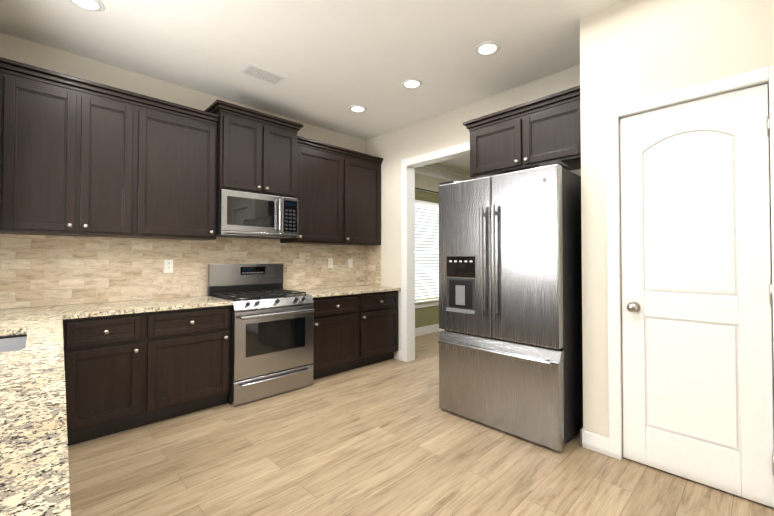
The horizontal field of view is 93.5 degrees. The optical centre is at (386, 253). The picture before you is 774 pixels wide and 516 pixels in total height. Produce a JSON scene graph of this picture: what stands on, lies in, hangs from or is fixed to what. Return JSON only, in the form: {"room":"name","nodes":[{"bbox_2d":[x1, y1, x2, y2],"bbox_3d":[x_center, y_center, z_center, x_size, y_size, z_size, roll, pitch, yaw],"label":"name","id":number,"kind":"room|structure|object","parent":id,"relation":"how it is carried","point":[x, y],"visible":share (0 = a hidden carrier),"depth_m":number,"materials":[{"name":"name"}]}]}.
{"room":"kitchen","nodes":[
{"label":"kitchen","id":0,"kind":"room"},
{"bbox_2d":[0,32,363,308],"bbox_3d":[-1.617,-0.128,3.690,3.830,2.820,0.120,1,-1,-44],"label":"wall","id":1,"kind":"structure","parent":0,"point":[14,48],"depth_m":3.06,"materials":[{"name":"beige paint"}]},
{"bbox_2d":[0,65,91,236],"bbox_3d":[-2.452,-0.664,2.578,0.513,1.056,0.323,1,-1,-44],"label":"upper cabinet","id":2,"kind":"object","parent":1,"relation":"attached to","point":[80,157],"depth_m":2.48,"materials":[{"name":"brown wood"}]},
{"bbox_2d":[92,89,139,237],"bbox_3d":[-2.214,-0.661,2.808,0.403,1.056,0.323,1,-1,-44],"label":"upper cabinet","id":3,"kind":"object","parent":1,"relation":"attached to","point":[115,117],"depth_m":2.75,"materials":[{"name":"brown wood"}]},
{"bbox_2d":[132,101,219,240],"bbox_3d":[-1.850,-0.655,3.162,0.613,1.056,0.323,1,-1,-44],"label":"upper cabinet","id":4,"kind":"object","parent":1,"relation":"attached to","point":[176,191],"depth_m":3.04,"materials":[{"name":"brown wood"}]},
{"bbox_2d":[0,234,363,308],"bbox_3d":[-1.626,0.123,3.588,3.739,0.562,0.008,1,-1,-44],"label":"tile backsplash","id":5,"kind":"structure","parent":1,"relation":"attached to","point":[40,270],"depth_m":3.09,"materials":[{"name":"tile"}]},
{"bbox_2d":[164,260,172,272],"bbox_3d":[-1.954,0.115,3.258,0.070,0.116,0.009,1,-1,-44],"label":"outlet","id":6,"kind":"object","parent":5,"relation":"attached to","point":[168,266],"visible":1,"depth_m":3.25,"materials":[{"name":"white plastic"}]},
{"bbox_2d":[328,259,332,267],"bbox_3d":[-0.694,0.122,4.479,0.070,0.116,0.009,1,-1,-44],"label":"outlet","id":7,"kind":"object","parent":5,"relation":"attached to","point":[330,263],"visible":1,"depth_m":4.47,"materials":[{"name":"white plastic"}]},
{"bbox_2d":[348,259,352,267],"bbox_3d":[-0.469,0.125,4.693,0.070,0.116,0.015,1,-1,-44],"label":"light switch","id":8,"kind":"object","parent":5,"relation":"attached to","point":[350,263],"visible":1,"depth_m":4.69,"materials":[{"name":"white plastic"}]},
{"bbox_2d":[208,105,271,194],"bbox_3d":[-1.442,-0.925,3.512,0.445,0.715,0.393,1,-1,-44],"label":"upper cabinet","id":9,"kind":"object","parent":1,"relation":"attached to","point":[243,140],"depth_m":3.36,"materials":[{"name":"brown wood"}]},
{"bbox_2d":[216,189,297,238],"bbox_3d":[-1.307,-0.361,3.594,0.762,0.402,0.446,1,-1,-44],"label":"microwave","id":10,"kind":"object","parent":9,"relation":"attached to","point":[240,214],"visible":1,"depth_m":3.42,"materials":[{"name":"silver metal"}]},
{"bbox_2d":[272,121,299,200],"bbox_3d":[-1.211,-0.922,3.736,0.445,0.715,0.393,1,-1,-44],"label":"upper cabinet","id":11,"kind":"object","parent":1,"relation":"attached to","point":[285,140],"depth_m":3.66,"materials":[{"name":"brown wood"}]},
{"bbox_2d":[280,141,351,244],"bbox_3d":[-0.819,-0.640,4.160,0.704,1.056,0.323,1,-1,-44],"label":"upper cabinet","id":12,"kind":"object","parent":1,"relation":"attached to","point":[325,203],"depth_m":4.07,"materials":[{"name":"brown wood"}]},
{"bbox_2d":[352,153,381,245],"bbox_3d":[-0.420,-0.634,4.547,0.686,1.056,0.323,1,-1,-44],"label":"upper cabinet","id":13,"kind":"object","parent":1,"relation":"attached to","point":[366,173],"depth_m":4.50,"materials":[{"name":"brown wood"}]},
{"bbox_2d":[0,0,621,171],"bbox_3d":[1.924,-1.604,2.702,7.810,0.100,6.740,1,-1,-44],"label":"ceiling","id":14,"kind":"structure","parent":0,"point":[332,61],"depth_m":2.73,"materials":[{"name":"paint"}]},
{"bbox_2d":[68,0,104,11],"bbox_3d":[-1.870,-1.557,2.256,0.194,0.007,0.194,1,-1,-44],"label":"recessed light","id":15,"kind":"object","parent":14,"relation":"in","point":[94,5],"visible":1,"depth_m":2.28,"materials":[{"name":"white glass"}]},
{"bbox_2d":[240,63,285,84],"bbox_3d":[-1.069,-1.542,3.148,0.340,0.009,0.190,1,-1,-44],"label":"ceiling vent","id":16,"kind":"object","parent":14,"relation":"in","point":[254,71],"visible":1,"depth_m":3.13,"materials":[{"name":"white metal"}]},
{"bbox_2d":[349,105,366,112],"bbox_3d":[-0.310,-1.532,3.865,0.194,0.007,0.194,1,-1,-44],"label":"recessed light","id":17,"kind":"object","parent":14,"relation":"in","point":[357,108],"visible":1,"depth_m":3.84,"materials":[{"name":"white glass"}]},
{"bbox_2d":[401,78,421,88],"bbox_3d":[0.226,-1.540,3.312,0.194,0.007,0.194,1,-1,-44],"label":"recessed light","id":18,"kind":"object","parent":14,"relation":"in","point":[411,83],"visible":1,"depth_m":3.29,"materials":[{"name":"white glass"}]},
{"bbox_2d":[474,41,500,55],"bbox_3d":[0.762,-1.549,2.759,0.194,0.007,0.194,1,-1,-44],"label":"recessed light","id":19,"kind":"object","parent":14,"relation":"in","point":[485,48],"visible":1,"depth_m":2.75,"materials":[{"name":"white glass"}]},
{"bbox_2d":[68,331,773,515],"bbox_3d":[1.924,1.316,2.657,7.810,0.100,6.740,1,-1,-44],"label":"floor","id":20,"kind":"structure","parent":0,"point":[389,437],"depth_m":2.14,"materials":[{"name":"brown wood"}]},
{"bbox_2d":[62,305,230,445],"bbox_3d":[-1.919,0.846,2.836,1.168,0.845,0.661,1,-1,-44],"label":"base cabinet","id":21,"kind":"object","parent":20,"relation":"on","point":[124,372],"visible":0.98,"depth_m":2.62,"materials":[{"name":"brown wood"}]},
{"bbox_2d":[62,295,232,318],"bbox_3d":[-1.882,0.409,2.884,1.058,0.030,0.653,1,-1,-44],"label":"countertop","id":22,"kind":"structure","parent":21,"relation":"on","point":[73,311],"depth_m":2.73,"materials":[{"name":"stone"}]},
{"bbox_2d":[207,263,313,405],"bbox_3d":[-1.188,0.691,3.474,0.762,1.175,0.719,1,-1,-44],"label":"range","id":23,"kind":"object","parent":20,"relation":"on","point":[272,328],"visible":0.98,"depth_m":3.29,"materials":[{"name":"silver metal"}]},
{"bbox_2d":[312,291,397,379],"bbox_3d":[-0.503,0.867,4.208,1.244,0.845,0.661,1,-1,-44],"label":"base cabinet","id":24,"kind":"object","parent":20,"relation":"on","point":[353,331],"visible":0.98,"depth_m":3.95,"materials":[{"name":"brown wood"}]},
{"bbox_2d":[293,285,400,297],"bbox_3d":[-0.506,0.430,4.217,1.244,0.030,0.653,1,-1,-44],"label":"countertop","id":25,"kind":"structure","parent":24,"relation":"on","point":[333,291],"depth_m":4.06,"materials":[{"name":"stone"}]},
{"bbox_2d":[438,161,582,451],"bbox_3d":[1.014,0.344,2.881,0.858,1.850,0.950,1,-1,-44],"label":"refrigerator","id":26,"kind":"object","parent":20,"relation":"on","point":[510,307],"visible":1,"depth_m":2.52,"materials":[{"name":"silver metal"}]},
{"bbox_3d":[-0.458,0.804,0.112,0.591,0.845,5.348,1,-1,-44],"label":"base cabinet","id":27,"kind":"object","parent":20,"relation":"on","visible":0},
{"bbox_2d":[0,305,70,515],"bbox_3d":[-0.641,0.370,0.380,0.692,0.030,5.978,1,-1,-44],"label":"countertop","id":28,"kind":"structure","parent":27,"relation":"on","point":[34,470],"depth_m":0.80,"materials":[{"name":"stone"}]},
{"bbox_2d":[0,334,26,352],"bbox_3d":[-1.763,0.507,1.481,0.438,0.207,0.643,1,-1,-44],"label":"sink","id":29,"kind":"object","parent":28,"relation":"in","point":[8,343],"depth_m":1.82,"materials":[{"name":"silver metal"}]},
{"bbox_2d":[415,173,447,327],"bbox_3d":[1.000,-0.086,6.392,3.690,2.820,0.120,1,-1,-44],"label":"wall","id":30,"kind":"structure","parent":0,"point":[426,316],"depth_m":5.97,"materials":[{"name":"green paint"}]},
{"bbox_2d":[415,200,438,308],"bbox_3d":[0.733,0.015,6.013,1.130,1.725,0.050,1,-1,-44],"label":"room window","id":31,"kind":"structure","parent":30,"relation":"in","point":[426,249],"depth_m":5.95,"materials":[{"name":"white plastic"}]},
{"bbox_2d":[415,188,438,193],"bbox_3d":[0.944,-1.009,6.205,2.211,0.044,0.091,1,-1,-44],"label":"curtain rod","id":32,"kind":"object","parent":30,"relation":"attached to","point":[427,190],"depth_m":5.88,"materials":[{"name":"black metal"}]},
{"bbox_2d":[415,324,442,336],"bbox_3d":[1.039,1.258,6.316,3.670,0.130,0.014,1,-1,-44],"label":"baseboard","id":33,"kind":"structure","parent":30,"relation":"attached to","point":[429,329],"depth_m":5.94,"materials":[{"name":"white wood"}]},
{"bbox_2d":[415,163,472,181],"bbox_3d":[1.130,-1.386,6.379,3.590,0.220,0.109,1,-1,-44],"label":"ceiling","id":34,"kind":"structure","parent":30,"relation":"attached to","point":[443,171],"depth_m":6.13,"materials":[{"name":"beige paint"}]},
{"bbox_2d":[364,66,575,358],"bbox_3d":[0.809,-0.126,3.852,0.120,2.820,2.985,1,-1,-44],"label":"wall","id":35,"kind":"structure","parent":0,"point":[447,129],"depth_m":4.31,"materials":[{"name":"beige paint"}]},
{"bbox_2d":[364,245,380,285],"bbox_3d":[-0.176,0.162,4.773,0.008,0.523,0.285,1,-1,-44],"label":"tile backsplash","id":36,"kind":"structure","parent":35,"relation":"attached to","point":[372,254],"depth_m":4.78,"materials":[{"name":"tile"}]},
{"bbox_2d":[401,141,469,361],"bbox_3d":[0.620,0.073,4.044,0.152,2.428,1.136,1,-1,-44],"label":"trim","id":37,"kind":"structure","parent":35,"relation":"attached to","point":[409,165],"depth_m":4.36,"materials":[{"name":"white wood"}]},
{"bbox_2d":[463,85,580,178],"bbox_3d":[1.198,-0.939,3.064,0.431,0.502,1.048,1,-1,-44],"label":"upper cabinet","id":38,"kind":"object","parent":35,"relation":"attached to","point":[535,133],"visible":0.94,"depth_m":2.89,"materials":[{"name":"brown wood"}]},
{"bbox_2d":[576,0,773,437],"bbox_3d":[2.582,-0.168,1.142,0.120,2.820,3.615,1,-1,-44],"label":"wall","id":39,"kind":"structure","parent":0,"point":[634,50],"depth_m":2.24,"materials":[{"name":"beige paint"}]},
{"bbox_2d":[580,428,597,447],"bbox_3d":[1.484,1.210,2.584,0.607,0.110,0.015,1,-1,-44],"label":"baseboard","id":40,"kind":"structure","parent":39,"relation":"attached to","point":[586,437],"depth_m":2.35,"materials":[{"name":"white wood"}]},
{"bbox_2d":[606,65,773,459],"bbox_3d":[1.693,0.172,2.042,0.136,2.168,0.774,1,-1,-44],"label":"door frame","id":41,"kind":"structure","parent":39,"relation":"attached to","point":[745,80],"depth_m":2.23,"materials":[{"name":"white wood"}]},
{"bbox_2d":[620,84,773,507],"bbox_3d":[1.656,0.203,2.000,0.108,2.086,0.646,1,-1,-44],"label":"pantry door","id":42,"kind":"structure","parent":39,"relation":"in","point":[697,368],"depth_m":1.98,"materials":[{"name":"white wood"}]}
]}

